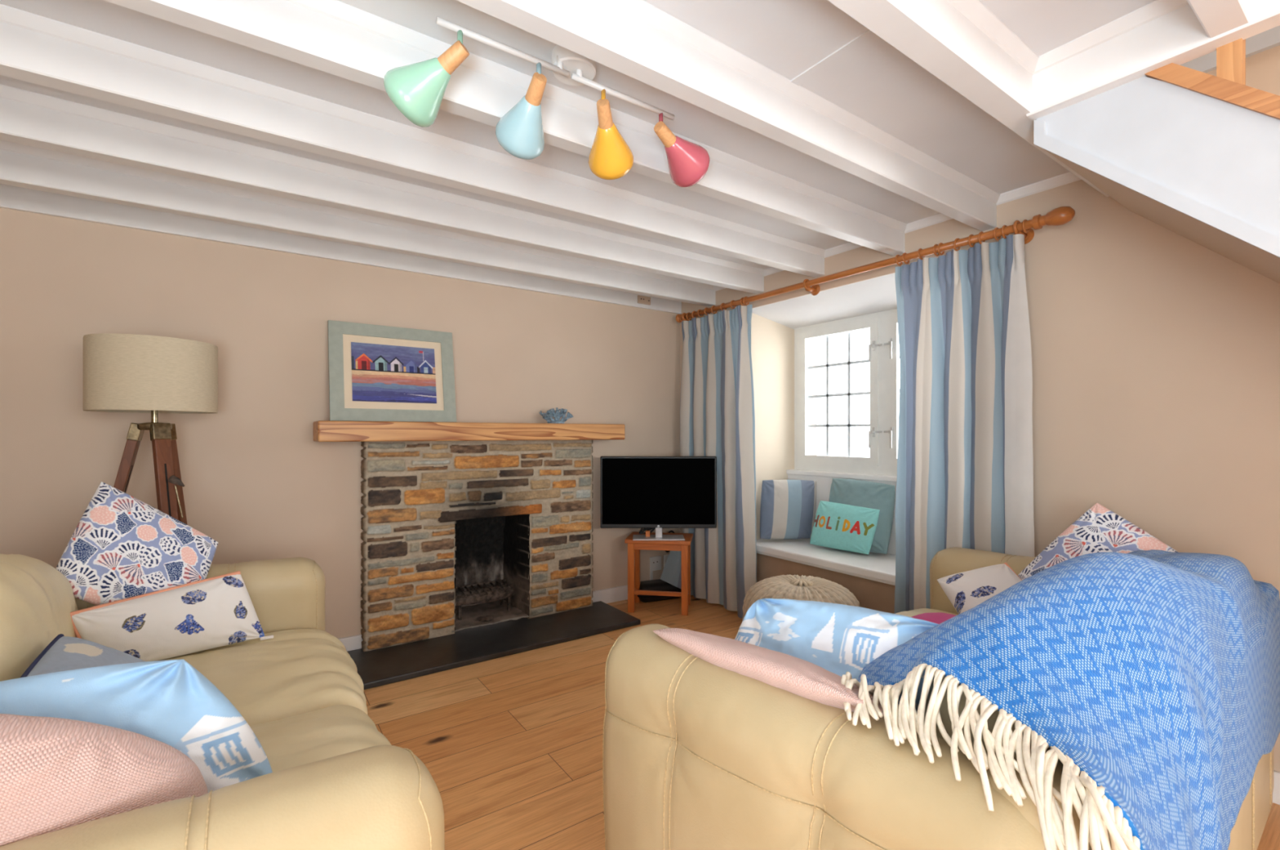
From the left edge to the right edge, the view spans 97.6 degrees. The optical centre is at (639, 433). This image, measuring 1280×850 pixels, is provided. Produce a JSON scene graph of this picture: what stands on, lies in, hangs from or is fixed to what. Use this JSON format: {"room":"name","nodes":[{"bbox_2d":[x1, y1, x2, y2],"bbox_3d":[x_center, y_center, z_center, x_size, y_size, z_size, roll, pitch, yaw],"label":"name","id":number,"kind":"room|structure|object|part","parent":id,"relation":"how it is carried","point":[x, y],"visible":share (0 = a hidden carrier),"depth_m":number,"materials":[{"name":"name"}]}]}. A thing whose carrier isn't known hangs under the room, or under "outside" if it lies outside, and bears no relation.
{"room":"living room","nodes":[
{"label":"living room","id":0,"kind":"room"},
{"bbox_2d":[0,207,679,638],"bbox_3d":[-0.922,-0.050,3.394,4.291,2.400,0.120,0,0,-35],"label":"wall","id":1,"kind":"structure","parent":0,"point":[255,478],"depth_m":2.71,"materials":[{"name":"beige paint"}]},
{"bbox_2d":[0,183,681,314],"bbox_3d":[-1.128,-0.953,3.165,3.491,0.125,0.020,0,0,-35],"label":"trim","id":2,"kind":"structure","parent":1,"relation":"attached to","point":[14,197],"depth_m":2.73,"materials":[{"name":"white paint"}]},
{"bbox_2d":[337,634,362,651],"bbox_3d":[-2.002,1.101,2.556,1.360,0.098,0.018,0,0,-35],"label":"baseboard","id":3,"kind":"structure","parent":1,"relation":"attached to","point":[351,642],"depth_m":2.90,"materials":[{"name":"white paint"}]},
{"bbox_2d":[591,578,657,603],"bbox_3d":[-0.030,1.101,3.932,0.811,0.098,0.018,0,0,-35],"label":"baseboard","id":4,"kind":"structure","parent":1,"relation":"attached to","point":[613,594],"depth_m":3.81,"materials":[{"name":"white paint"}]},
{"bbox_2d":[637,295,650,305],"bbox_3d":[0.029,-0.943,3.952,0.110,0.055,0.013,0,0,-35],"label":"plate","id":5,"kind":"object","parent":1,"relation":"attached to","point":[641,299],"visible":1,"depth_m":3.95,"materials":[{"name":"beige plastic"}]},
{"bbox_2d":[649,570,653,580],"bbox_3d":[0.081,1.018,4.013,0.020,0.066,0.012,0,0,-35],"label":"cable trunking","id":6,"kind":"object","parent":1,"relation":"attached to","point":[651,572],"visible":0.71,"depth_m":4.01,"materials":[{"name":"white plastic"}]},
{"bbox_2d":[649,555,661,571],"bbox_3d":[0.112,0.935,4.034,0.100,0.100,0.013,0,0,-35],"label":"wall socket","id":7,"kind":"object","parent":1,"relation":"attached to","point":[655,562],"visible":1,"depth_m":4.03,"materials":[{"name":"white plastic"}]},
{"bbox_2d":[663,554,668,567],"bbox_3d":[0.210,0.930,4.103,0.085,0.090,0.013,0,0,-35],"label":"wall socket","id":8,"kind":"object","parent":1,"relation":"attached to","point":[665,557],"visible":0.34,"depth_m":4.08,"materials":[{"name":"white plastic"}]},
{"bbox_2d":[0,0,1155,269],"bbox_3d":[-0.267,-1.065,-0.551,6.531,0.100,7.101,0,0,-35],"label":"ceiling","id":9,"kind":"structure","parent":0,"point":[876,82],"depth_m":1.65,"materials":[{"name":"white paint"}]},
{"bbox_2d":[0,139,715,306],"bbox_3d":[-0.929,-0.951,2.880,3.491,0.132,0.111,0,0,-35],"label":"ceiling beam","id":10,"kind":"structure","parent":9,"relation":"attached to","point":[23,166],"depth_m":2.45,"materials":[{"name":"white paint"}]},
{"bbox_2d":[0,84,764,293],"bbox_3d":[-0.678,-0.951,2.520,3.491,0.132,0.118,0,0,-35],"label":"ceiling beam","id":11,"kind":"structure","parent":9,"relation":"attached to","point":[27,117],"depth_m":2.10,"materials":[{"name":"white paint"}]},
{"bbox_2d":[0,4,825,277],"bbox_3d":[-0.421,-0.951,2.152,3.491,0.132,0.116,0,0,-35],"label":"ceiling beam","id":12,"kind":"structure","parent":9,"relation":"attached to","point":[34,48],"depth_m":1.74,"materials":[{"name":"white paint"}]},
{"bbox_2d":[104,0,906,255],"bbox_3d":[-0.153,-0.951,1.767,3.491,0.132,0.111,0,0,-35],"label":"ceiling beam","id":13,"kind":"structure","parent":9,"relation":"attached to","point":[336,37],"depth_m":1.53,"materials":[{"name":"white paint"}]},
{"bbox_2d":[383,16,709,186],"bbox_3d":[-0.204,-0.882,1.558,0.933,0.265,0.236,0,0,-35],"label":"ceiling spotlight","id":14,"kind":"object","parent":9,"relation":"attached to","point":[417,90],"visible":1,"depth_m":1.49,"materials":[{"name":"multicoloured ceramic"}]},
{"bbox_3d":[-0.540,-0.820,1.347,0.139,0.139,0.150,0,0,-35],"label":"lamp shade","id":15,"kind":"part","parent":14,"relation":"part of","materials":[{"name":"green ceramic"}]},
{"bbox_3d":[-0.423,-0.918,1.313,0.016,0.049,0.013,0,0,10],"label":"stem","id":16,"kind":"part","parent":14,"relation":"part of","materials":[{"name":"green ceramic"}]},
{"bbox_3d":[-0.314,-0.826,1.528,0.136,0.135,0.158,0,0,-35],"label":"lamp shade","id":17,"kind":"part","parent":14,"relation":"part of","materials":[{"name":"blue ceramic"}]},
{"bbox_3d":[-0.259,-0.918,1.429,0.013,0.049,0.016,0,0,-35],"label":"stem","id":18,"kind":"part","parent":14,"relation":"part of","materials":[{"name":"blue ceramic"}]},
{"bbox_3d":[-0.210,-0.966,1.463,0.016,0.040,0.020,0,0,-35],"label":"bar post","id":19,"kind":"part","parent":14,"relation":"part of","materials":[{"name":"white metal"}]},
{"bbox_3d":[-0.162,-0.966,1.496,0.016,0.040,0.020,0,0,-35],"label":"bar post","id":20,"kind":"part","parent":14,"relation":"part of","materials":[{"name":"white metal"}]},
{"bbox_3d":[-0.100,-0.918,1.539,0.013,0.049,0.016,0,0,10],"label":"stem","id":21,"kind":"part","parent":14,"relation":"part of","materials":[{"name":"yellow ceramic"}]},
{"bbox_3d":[-0.086,-0.826,1.663,0.143,0.135,0.150,0,0,-35],"label":"lamp shade","id":22,"kind":"part","parent":14,"relation":"part of","materials":[{"name":"yellow ceramic"}]},
{"bbox_3d":[0.063,-0.919,1.652,0.013,0.049,0.016,0,0,40],"label":"stem","id":23,"kind":"part","parent":14,"relation":"part of","materials":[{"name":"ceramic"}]},
{"bbox_3d":[0.130,-0.847,1.757,0.158,0.133,0.133,0,0,-35],"label":"lamp shade","id":24,"kind":"part","parent":14,"relation":"part of","materials":[{"name":"ceramic"}]},
{"bbox_2d":[715,285,726,291],"bbox_3d":[0.617,-0.998,3.693,0.024,0.035,0.372,0,0,-35],"label":"trim","id":25,"kind":"structure","parent":9,"relation":"attached to","point":[717,287],"depth_m":3.81,"materials":[{"name":"white paint"}]},
{"bbox_2d":[457,0,999,231],"bbox_3d":[0.082,-0.951,1.430,3.491,0.132,0.109,0,0,-35],"label":"ceiling beam","id":26,"kind":"structure","parent":9,"relation":"attached to","point":[637,39],"depth_m":1.52,"materials":[{"name":"white paint"}]},
{"bbox_2d":[763,266,783,275],"bbox_3d":[0.872,-0.998,3.327,0.024,0.035,0.380,0,0,-35],"label":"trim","id":27,"kind":"structure","parent":9,"relation":"attached to","point":[768,271],"depth_m":3.42,"materials":[{"name":"white paint"}]},
{"bbox_2d":[791,29,877,85],"bbox_3d":[0.539,-1.013,1.486,0.035,0.004,0.380,0,0,-35],"label":"trim","id":28,"kind":"structure","parent":9,"relation":"attached to","point":[868,35],"depth_m":1.50,"materials":[{"name":"white paint"}]},
{"bbox_2d":[823,241,862,257],"bbox_3d":[1.135,-0.998,2.950,0.024,0.035,0.404,0,0,-35],"label":"trim","id":29,"kind":"structure","parent":9,"relation":"attached to","point":[844,247],"depth_m":3.02,"materials":[{"name":"white paint"}]},
{"bbox_2d":[904,213,952,233],"bbox_3d":[1.387,-0.998,2.590,0.024,0.035,0.349,0,0,-35],"label":"trim","id":30,"kind":"structure","parent":9,"relation":"attached to","point":[938,218],"depth_m":2.64,"materials":[{"name":"white paint"}]},
{"bbox_2d":[751,312,794,539],"bbox_3d":[0.880,0.025,3.778,0.496,1.650,0.014,0,0,-35],"label":"wall","id":31,"kind":"structure","parent":0,"point":[772,343],"depth_m":3.78,"materials":[{"name":"beige paint"}]},
{"bbox_2d":[364,595,1279,849],"bbox_3d":[-0.062,1.180,-0.408,7.031,0.060,7.301,0,0,-35],"label":"floor","id":32,"kind":"structure","parent":0,"point":[511,745],"depth_m":2.15,"materials":[{"name":"brown wood"}]},
{"bbox_2d":[83,333,217,524],"bbox_3d":[-1.982,0.392,2.191,0.525,1.521,0.525,0,0,-35],"label":"tripod floor lamp","id":33,"kind":"object","parent":32,"relation":"on","point":[131,373],"visible":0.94,"depth_m":2.15,"materials":[{"name":"fabric"}]},
{"bbox_3d":[-2.116,0.587,2.166,0.272,1.132,0.052,0,0,-30],"label":"leg","id":34,"kind":"part","parent":33,"relation":"part of","materials":[{"name":"brown wood"}]},
{"bbox_3d":[-1.957,-0.228,2.256,0.409,0.280,0.409,0,0,-35],"label":"lamp shade","id":35,"kind":"part","parent":33,"relation":"part of","materials":[{"name":"fabric"}]},
{"bbox_3d":[-1.957,-0.100,2.256,0.032,0.140,0.032,0,0,-35],"label":"stem","id":36,"kind":"part","parent":33,"relation":"part of","materials":[{"name":"gold metal"}]},
{"bbox_3d":[-1.797,0.587,2.163,0.274,1.132,0.052,0,0,30],"label":"leg","id":37,"kind":"part","parent":33,"relation":"part of","materials":[{"name":"brown wood"}]},
{"bbox_3d":[-1.802,0.184,2.176,0.053,0.047,0.032,0,0,0],"label":"wing knob","id":38,"kind":"part","parent":33,"relation":"part of","materials":[{"name":"metal"}]},
{"bbox_3d":[-1.797,0.265,2.181,0.029,0.131,0.007,0,0,-35],"label":"chain","id":39,"kind":"part","parent":33,"relation":"part of","materials":[{"name":"gold metal"}]},
{"bbox_3d":[-1.957,0.587,2.406,0.052,1.130,0.211,0,0,0],"label":"leg","id":40,"kind":"part","parent":33,"relation":"part of","materials":[{"name":"brown wood"}]},
{"bbox_2d":[0,553,444,849],"bbox_3d":[-1.112,0.721,1.230,0.996,0.858,1.776,0,0,-35],"label":"sofa","id":41,"kind":"object","parent":32,"relation":"on","point":[335,781],"visible":0.57,"depth_m":1.18,"materials":[{"name":"beige leather"}]},
{"bbox_2d":[0,553,78,680],"bbox_3d":[-1.556,0.518,1.340,0.266,0.451,0.688,0,0,-35],"label":"cushion","id":42,"kind":"object","parent":41,"relation":"on","point":[37,601],"depth_m":1.31,"materials":[{"name":"beige leather"}]},
{"bbox_2d":[20,633,145,677],"bbox_3d":[-1.209,0.572,1.279,0.246,0.201,0.260,0,0,-35],"label":"cushion","id":43,"kind":"object","parent":41,"relation":"on","point":[63,653],"visible":0.27,"depth_m":1.25,"materials":[{"name":"fabric"}]},
{"bbox_2d":[0,713,208,846],"bbox_3d":[-0.838,0.488,0.651,0.533,0.338,0.214,0,0,-35],"label":"knit cushion","id":44,"kind":"object","parent":41,"relation":"on","point":[56,773],"visible":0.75,"depth_m":0.69,"materials":[{"name":"pink fabric"}]},
{"bbox_2d":[0,658,272,792],"bbox_3d":[-0.843,0.508,0.824,0.513,0.300,0.177,0,0,-35],"label":"cushion","id":45,"kind":"object","parent":41,"relation":"on","point":[171,702],"visible":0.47,"depth_m":0.86,"materials":[{"name":"fabric"}]},
{"bbox_2d":[55,481,217,605],"bbox_3d":[-1.541,0.389,1.730,0.373,0.480,0.192,0,0,-35],"label":"cushion","id":46,"kind":"object","parent":41,"relation":"on","point":[122,546],"visible":0.77,"depth_m":1.68,"materials":[{"name":"fabric"}]},
{"bbox_2d":[70,570,273,661],"bbox_3d":[-1.370,0.550,1.663,0.127,0.220,0.467,0,0,42],"label":"cushion","id":47,"kind":"object","parent":41,"relation":"on","point":[216,611],"visible":0.91,"depth_m":1.62,"materials":[{"name":"fabric"}]},
{"bbox_3d":[-1.582,0.768,1.857,0.940,0.644,0.209,0,0,-35],"label":"arm","id":48,"kind":"part","parent":41,"relation":"part of","materials":[{"name":"beige leather"}]},
{"bbox_3d":[-0.686,0.768,0.572,0.940,0.644,0.209,0,0,-35],"label":"arm","id":49,"kind":"part","parent":41,"relation":"part of","materials":[{"name":"beige leather"}]},
{"bbox_2d":[160,628,367,725],"bbox_3d":[-1.218,0.787,1.575,0.771,0.272,0.686,0,0,-35],"label":"seat cushion","id":50,"kind":"object","parent":41,"relation":"on","point":[294,672],"depth_m":1.56,"materials":[{"name":"beige leather"}]},
{"bbox_2d":[249,704,391,772],"bbox_3d":[-0.825,0.787,1.012,0.773,0.272,0.689,0,0,-35],"label":"seat cushion","id":51,"kind":"object","parent":41,"relation":"on","point":[326,732],"depth_m":1.23,"materials":[{"name":"beige leather"}]},
{"bbox_2d":[347,600,640,689],"bbox_3d":[-0.758,1.135,3.127,1.535,0.030,0.467,0,0,-35],"label":"hearth slab","id":52,"kind":"object","parent":32,"relation":"on","point":[469,646],"visible":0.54,"depth_m":2.98,"materials":[{"name":"black stone"}]},
{"bbox_2d":[360,440,593,651],"bbox_3d":[-0.961,0.578,3.402,1.364,1.084,0.379,0,0,-35],"label":"fireplace","id":53,"kind":"object","parent":52,"relation":"on","point":[439,517],"depth_m":3.24,"materials":[{"name":"stone"}]},
{"bbox_3d":[-1.061,1.025,3.295,0.016,0.150,0.016,0,0,-35],"label":"leg","id":54,"kind":"part","parent":53,"relation":"part of","materials":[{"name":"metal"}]},
{"bbox_2d":[313,420,624,441],"bbox_3d":[-0.869,-0.011,3.204,1.716,0.099,0.250,0,0,-35],"label":"mantel shelf","id":55,"kind":"object","parent":53,"relation":"on","point":[323,430],"visible":1,"depth_m":2.98,"materials":[{"name":"brown wood"}]},
{"bbox_2d":[327,320,456,422],"bbox_3d":[-1.299,-0.317,2.968,0.616,0.512,0.107,0,0,-35],"label":"framed picture","id":56,"kind":"object","parent":55,"relation":"on","point":[377,372],"visible":1,"depth_m":2.95,"materials":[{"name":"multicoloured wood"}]},
{"bbox_2d":[351,342,436,403],"bbox_3d":[-1.295,-0.318,2.963,0.414,0.309,0.001,0,-9,-35],"label":"print","id":57,"kind":"object","parent":56,"relation":"attached to","point":[380,372],"depth_m":2.96},
{"bbox_2d":[539,407,573,423],"bbox_3d":[-0.521,-0.110,3.425,0.112,0.098,0.232,0,0,44],"label":"ornament","id":58,"kind":"object","parent":55,"relation":"on","point":[548,415],"visible":1,"depth_m":3.40,"materials":[{"name":"ceramic"}]},
{"bbox_2d":[475,615,493,621],"bbox_3d":[-0.916,1.088,3.305,0.100,0.012,0.100,0,0,-35],"label":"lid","id":59,"kind":"object","parent":53,"relation":"in","point":[482,618],"visible":1,"depth_m":3.29,"materials":[{"name":"metal"}]},
{"bbox_3d":[-0.958,1.016,3.409,0.380,0.168,0.208,0,0,-35],"label":"fire grate","id":60,"kind":"part","parent":53,"relation":"part of","materials":[{"name":"black metal"}]},
{"bbox_3d":[-0.881,1.025,3.567,0.016,0.150,0.016,0,0,-35],"label":"leg","id":61,"kind":"part","parent":53,"relation":"part of","materials":[{"name":"metal"}]},
{"bbox_3d":[-0.813,1.025,3.469,0.016,0.150,0.016,0,0,-35],"label":"leg","id":62,"kind":"part","parent":53,"relation":"part of","materials":[{"name":"metal"}]},
{"bbox_2d":[624,531,693,615],"bbox_3d":[0.132,0.913,3.695,0.421,0.473,0.287,0,0,9],"label":"side table","id":63,"kind":"object","parent":32,"relation":"on","point":[634,547],"visible":0.95,"depth_m":3.59,"materials":[{"name":"brown wood"}]},
{"bbox_3d":[-0.056,0.926,3.616,0.042,0.447,0.042,0,0,9],"label":"leg","id":64,"kind":"part","parent":63,"relation":"part of","materials":[{"name":"orange wood"}]},
{"bbox_3d":[-0.022,0.926,3.828,0.042,0.447,0.042,0,0,9],"label":"leg","id":65,"kind":"part","parent":63,"relation":"part of","materials":[{"name":"orange wood"}]},
{"bbox_2d":[639,528,654,533],"bbox_3d":[0.056,0.628,3.671,0.125,0.059,0.036,0,0,0],"label":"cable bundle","id":66,"kind":"object","parent":63,"relation":"on","point":[641,531],"visible":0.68,"depth_m":3.67,"materials":[{"name":"black plastic"}]},
{"bbox_2d":[600,456,716,540],"bbox_3d":[0.119,0.411,3.620,0.752,0.530,0.160,0,0,0],"label":"television","id":67,"kind":"object","parent":63,"relation":"on","point":[657,492],"visible":1,"depth_m":3.61,"materials":[{"name":"black plastic"}]},
{"bbox_2d":[645,530,649,536],"bbox_3d":[0.051,0.653,3.645,0.030,0.044,0.024,0,0,0],"label":"power adapter","id":68,"kind":"object","parent":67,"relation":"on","point":[647,532],"visible":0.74,"depth_m":3.63,"materials":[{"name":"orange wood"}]},
{"bbox_3d":[0.119,0.671,3.620,0.330,0.010,0.160,0,0,0],"label":"plate","id":69,"kind":"part","parent":67,"relation":"part of","materials":[{"name":"silver metal"}]},
{"bbox_3d":[0.285,0.926,3.562,0.042,0.447,0.042,0,0,9],"label":"leg","id":70,"kind":"part","parent":63,"relation":"part of","materials":[{"name":"orange wood"}]},
{"bbox_3d":[0.319,0.926,3.774,0.042,0.447,0.042,0,0,9],"label":"leg","id":71,"kind":"part","parent":63,"relation":"part of","materials":[{"name":"orange wood"}]},
{"bbox_2d":[636,578,681,602],"bbox_3d":[0.127,1.087,3.899,0.344,0.125,0.174,0,0,-23],"label":"case","id":72,"kind":"object","parent":32,"relation":"on","point":[659,584],"visible":0.49,"depth_m":3.82,"materials":[{"name":"plastic"}]},
{"bbox_2d":[742,574,860,620],"bbox_3d":[0.825,0.949,2.876,0.596,0.402,0.599,0,0,-20],"label":"knitted pouf","id":73,"kind":"object","parent":32,"relation":"on","point":[795,587],"visible":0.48,"depth_m":2.79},
{"bbox_2d":[602,546,1273,849],"bbox_3d":[0.858,0.738,1.510,1.776,0.824,0.996,0,0,-36],"label":"sofa","id":74,"kind":"object","parent":32,"relation":"on","point":[698,753],"visible":0.28,"depth_m":0.96,"materials":[{"name":"beige leather"}]},
{"bbox_2d":[653,627,898,716],"bbox_3d":[0.282,0.484,1.139,0.283,0.146,0.534,0,0,-35],"label":"knit cushion","id":75,"kind":"object","parent":74,"relation":"on","point":[799,677],"visible":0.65,"depth_m":1.02,"materials":[{"name":"pink fabric"}]},
{"bbox_3d":[0.243,0.768,1.024,0.209,0.644,0.940,0,0,-36],"label":"arm","id":76,"kind":"part","parent":74,"relation":"part of","materials":[{"name":"beige leather"}]},
{"bbox_2d":[734,598,938,713],"bbox_3d":[0.425,0.517,1.209,0.237,0.278,0.502,0,0,-44],"label":"cushion","id":77,"kind":"object","parent":74,"relation":"on","point":[839,639],"visible":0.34,"depth_m":1.20,"materials":[{"name":"fabric"}]},
{"bbox_2d":[895,608,958,617],"bbox_3d":[1.068,0.787,1.804,0.689,0.272,0.773,0,0,-36],"label":"seat cushion","id":78,"kind":"object","parent":74,"relation":"on","point":[910,613],"depth_m":2.12,"materials":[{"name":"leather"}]},
{"bbox_2d":[911,612,955,623],"bbox_3d":[0.841,0.572,1.520,0.337,0.133,0.309,0,0,-35],"label":"cushion","id":79,"kind":"object","parent":74,"relation":"on","point":[935,617],"visible":0.07,"depth_m":1.56,"materials":[{"name":"fabric"}]},
{"bbox_2d":[924,675,1023,759],"bbox_3d":[0.758,0.553,1.064,0.688,0.451,0.266,0,0,-36],"label":"fringe","id":80,"kind":"object","parent":74,"relation":"on","point":[944,715],"depth_m":0.91,"materials":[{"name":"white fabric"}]},
{"bbox_2d":[937,562,1022,613],"bbox_3d":[1.129,0.535,1.762,0.233,0.216,0.268,0,0,-9],"label":"cushion","id":81,"kind":"object","parent":74,"relation":"on","point":[965,590],"visible":0.44,"depth_m":1.78,"materials":[{"name":"fabric"}]},
{"bbox_2d":[840,549,1279,849],"bbox_3d":[1.002,0.530,1.205,1.702,0.587,0.542,0,0,-35],"label":"throw","id":82,"kind":"object","parent":74,"relation":"on","point":[1152,676],"visible":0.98,"depth_m":0.87,"materials":[{"name":"fabric"}]},
{"bbox_2d":[1017,502,1178,580],"bbox_3d":[1.394,0.448,1.720,0.214,0.452,0.470,0,0,-35],"label":"cushion","id":83,"kind":"object","parent":74,"relation":"on","point":[1099,529],"visible":0.29,"depth_m":1.73,"materials":[{"name":"fabric"}]},
{"bbox_3d":[1.504,0.768,1.954,0.209,0.644,0.940,0,0,-36],"label":"arm","id":84,"kind":"part","parent":74,"relation":"part of","materials":[{"name":"beige leather"}]},
{"bbox_3d":[1.113,0.760,1.163,1.650,0.660,0.130,0,0,-36],"label":"backrest","id":85,"kind":"part","parent":74,"relation":"part of","materials":[{"name":"beige leather"}]},
{"bbox_2d":[756,552,895,613],"bbox_3d":[1.124,0.945,3.101,0.070,0.410,1.400,0,0,-35],"label":"wall","id":86,"kind":"structure","parent":0,"point":[871,594],"depth_m":3.05,"materials":[{"name":"beige paint"}]},
{"bbox_2d":[755,537,895,585],"bbox_3d":[1.233,0.724,3.169,0.447,0.057,1.384,0,0,-35],"label":"window seat","id":87,"kind":"object","parent":86,"relation":"on","point":[880,567],"visible":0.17,"depth_m":3.17,"materials":[{"name":"white paint"}]},
{"bbox_2d":[760,479,816,539],"bbox_3d":[0.960,0.490,3.625,0.380,0.383,0.139,0,0,-7],"label":"striped cushion","id":88,"kind":"object","parent":87,"relation":"on","point":[788,506],"visible":1,"depth_m":3.58,"materials":[{"name":"fabric"}]},
{"bbox_2d":[809,500,879,554],"bbox_3d":[1.202,0.549,3.308,0.133,0.267,0.412,0,0,-35],"label":"cushion","id":89,"kind":"object","parent":87,"relation":"on","point":[842,526],"visible":1,"depth_m":3.25,"materials":[{"name":"fabric"}]},
{"bbox_2d":[828,478,894,554],"bbox_3d":[1.299,0.480,3.323,0.164,0.404,0.417,0,0,-35],"label":"cushion","id":90,"kind":"object","parent":87,"relation":"on","point":[872,495],"visible":0.56,"depth_m":3.21,"materials":[{"name":"fabric"}]},
{"bbox_2d":[680,44,1279,772],"bbox_3d":[2.555,-0.650,1.417,0.550,3.600,7.101,0,0,-35],"label":"wall","id":91,"kind":"structure","parent":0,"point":[1156,352],"depth_m":2.02,"materials":[{"name":"beige paint"}]},
{"bbox_2d":[794,308,899,475],"bbox_3d":[1.464,-0.250,3.342,0.114,1.000,1.337,0,0,-35],"label":"window","id":92,"kind":"structure","parent":91,"relation":"attached to","point":[846,370],"depth_m":3.54,"materials":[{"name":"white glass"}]},
{"bbox_3d":[1.283,-0.250,3.614,0.004,0.798,0.492,0,0,-35],"label":"pane","id":93,"kind":"part","parent":92,"relation":"part of","materials":[{"name":"clear glass"}]},
{"bbox_3d":[1.413,0.022,3.360,0.073,0.125,0.030,0,0,26],"label":"handle","id":94,"kind":"part","parent":92,"relation":"part of","materials":[{"name":"silver metal"}]},
{"bbox_3d":[1.413,-0.497,3.360,0.073,0.125,0.030,0,0,26],"label":"handle","id":95,"kind":"part","parent":92,"relation":"part of","materials":[{"name":"silver metal"}]},
{"bbox_3d":[1.464,0.022,3.288,0.030,0.125,0.073,0,0,-6],"label":"handle","id":96,"kind":"part","parent":92,"relation":"part of","materials":[{"name":"silver metal"}]},
{"bbox_3d":[1.464,-0.497,3.288,0.030,0.125,0.073,0,0,-6],"label":"handle","id":97,"kind":"part","parent":92,"relation":"part of","materials":[{"name":"silver metal"}]},
{"bbox_3d":[1.657,-0.250,3.078,0.004,0.798,0.491,0,0,-35],"label":"pane","id":98,"kind":"part","parent":92,"relation":"part of","materials":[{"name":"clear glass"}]},
{"bbox_2d":[675,206,1075,322],"bbox_3d":[0.975,-0.826,3.102,0.112,0.087,2.385,0,0,-35],"label":"pole","id":99,"kind":"object","parent":91,"relation":"attached to","point":[1060,215],"visible":0.88,"depth_m":2.60,"materials":[{"name":"brown wood"}]},
{"bbox_2d":[660,296,756,618],"bbox_3d":[0.496,0.137,3.721,0.730,1.991,0.273,0,0,41],"label":"curtain","id":100,"kind":"object","parent":99,"relation":"hanging from","point":[717,413],"visible":0.86,"depth_m":3.67,"materials":[{"name":"fabric"}]},
{"bbox_2d":[894,219,1035,613],"bbox_3d":[1.405,0.137,2.469,0.102,1.990,0.593,0,0,-35],"label":"curtain","id":101,"kind":"object","parent":99,"relation":"hanging from","point":[965,456],"visible":0.7,"depth_m":2.44,"materials":[{"name":"fabric"}]},
{"bbox_2d":[1272,769,1279,804],"bbox_3d":[2.914,1.101,0.405,0.018,0.098,5.030,0,0,-35],"label":"baseboard","id":102,"kind":"structure","parent":91,"relation":"attached to","point":[1276,793],"depth_m":1.74,"materials":[{"name":"white paint"}]},
{"bbox_2d":[1036,75,1279,236],"bbox_3d":[1.704,0.132,0.732,0.020,2.024,2.050,0,0,-35],"label":"panel","id":103,"kind":"object","parent":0,"point":[1222,156],"visible":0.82,"depth_m":1.31,"materials":[{"name":"white paint"}]},
{"bbox_2d":[1144,38,1279,119],"bbox_3d":[1.552,-0.888,0.973,0.070,1.966,1.020,0,0,-35],"label":"banister","id":104,"kind":"object","parent":103,"relation":"on","point":[1228,85],"visible":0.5,"depth_m":1.26,"materials":[{"name":"brown wood"}]},
{"bbox_2d":[1043,148,1279,283],"bbox_3d":[2.038,0.117,0.970,0.809,2.054,2.060,0,0,-35],"label":"wall","id":105,"kind":"structure","parent":0,"point":[1260,261],"depth_m":1.58,"materials":[{"name":"beige paint"}]},
{"bbox_2d":[827,0,1109,196],"bbox_3d":[0.335,-0.951,1.067,3.491,0.132,0.125,0,0,-35],"label":"trim","id":106,"kind":"structure","parent":105,"relation":"attached to","point":[963,44],"depth_m":1.35,"materials":[{"name":"white paint"}]},
{"bbox_2d":[995,171,1081,204],"bbox_3d":[1.628,-0.998,2.244,0.024,0.035,0.373,0,0,-35],"label":"trim","id":107,"kind":"structure","parent":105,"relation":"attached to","point":[1068,177],"depth_m":2.26,"materials":[{"name":"white paint"}]},
{"bbox_2d":[1026,0,1279,121],"bbox_3d":[2.375,-0.998,-0.288,0.084,0.235,4.510,0,0,-35],"label":"trim","id":108,"kind":"structure","parent":105,"relation":"attached to","point":[1157,34],"depth_m":1.37,"materials":[{"name":"white paint"}]},
{"bbox_2d":[1033,120,1279,257],"bbox_3d":[1.691,0.137,0.724,0.014,2.023,2.052,0,0,-35],"label":"trim","id":109,"kind":"structure","parent":105,"relation":"attached to","point":[1264,240],"depth_m":1.34,"materials":[{"name":"white paint"}]},
{"bbox_2d":[1186,0,1251,38],"bbox_3d":[0.218,-0.951,0.478,2.625,0.132,0.113,0,0,-35],"label":"trim","id":110,"kind":"structure","parent":105,"relation":"attached to","point":[1216,17],"depth_m":1.18,"materials":[{"name":"white paint"}]},
{"bbox_3d":[2.684,-1.758,0.025,1.031,1.485,4.670,0,0,-35],"label":"wall","id":111,"kind":"structure","parent":0,"visible":0},
{"bbox_2d":[1179,25,1279,72],"bbox_3d":[3.045,-1.265,0.216,0.020,0.110,4.570,0,0,-35],"label":"baseboard","id":112,"kind":"structure","parent":111,"relation":"attached to","point":[1270,38],"depth_m":1.78,"materials":[{"name":"white paint"}]}
]}

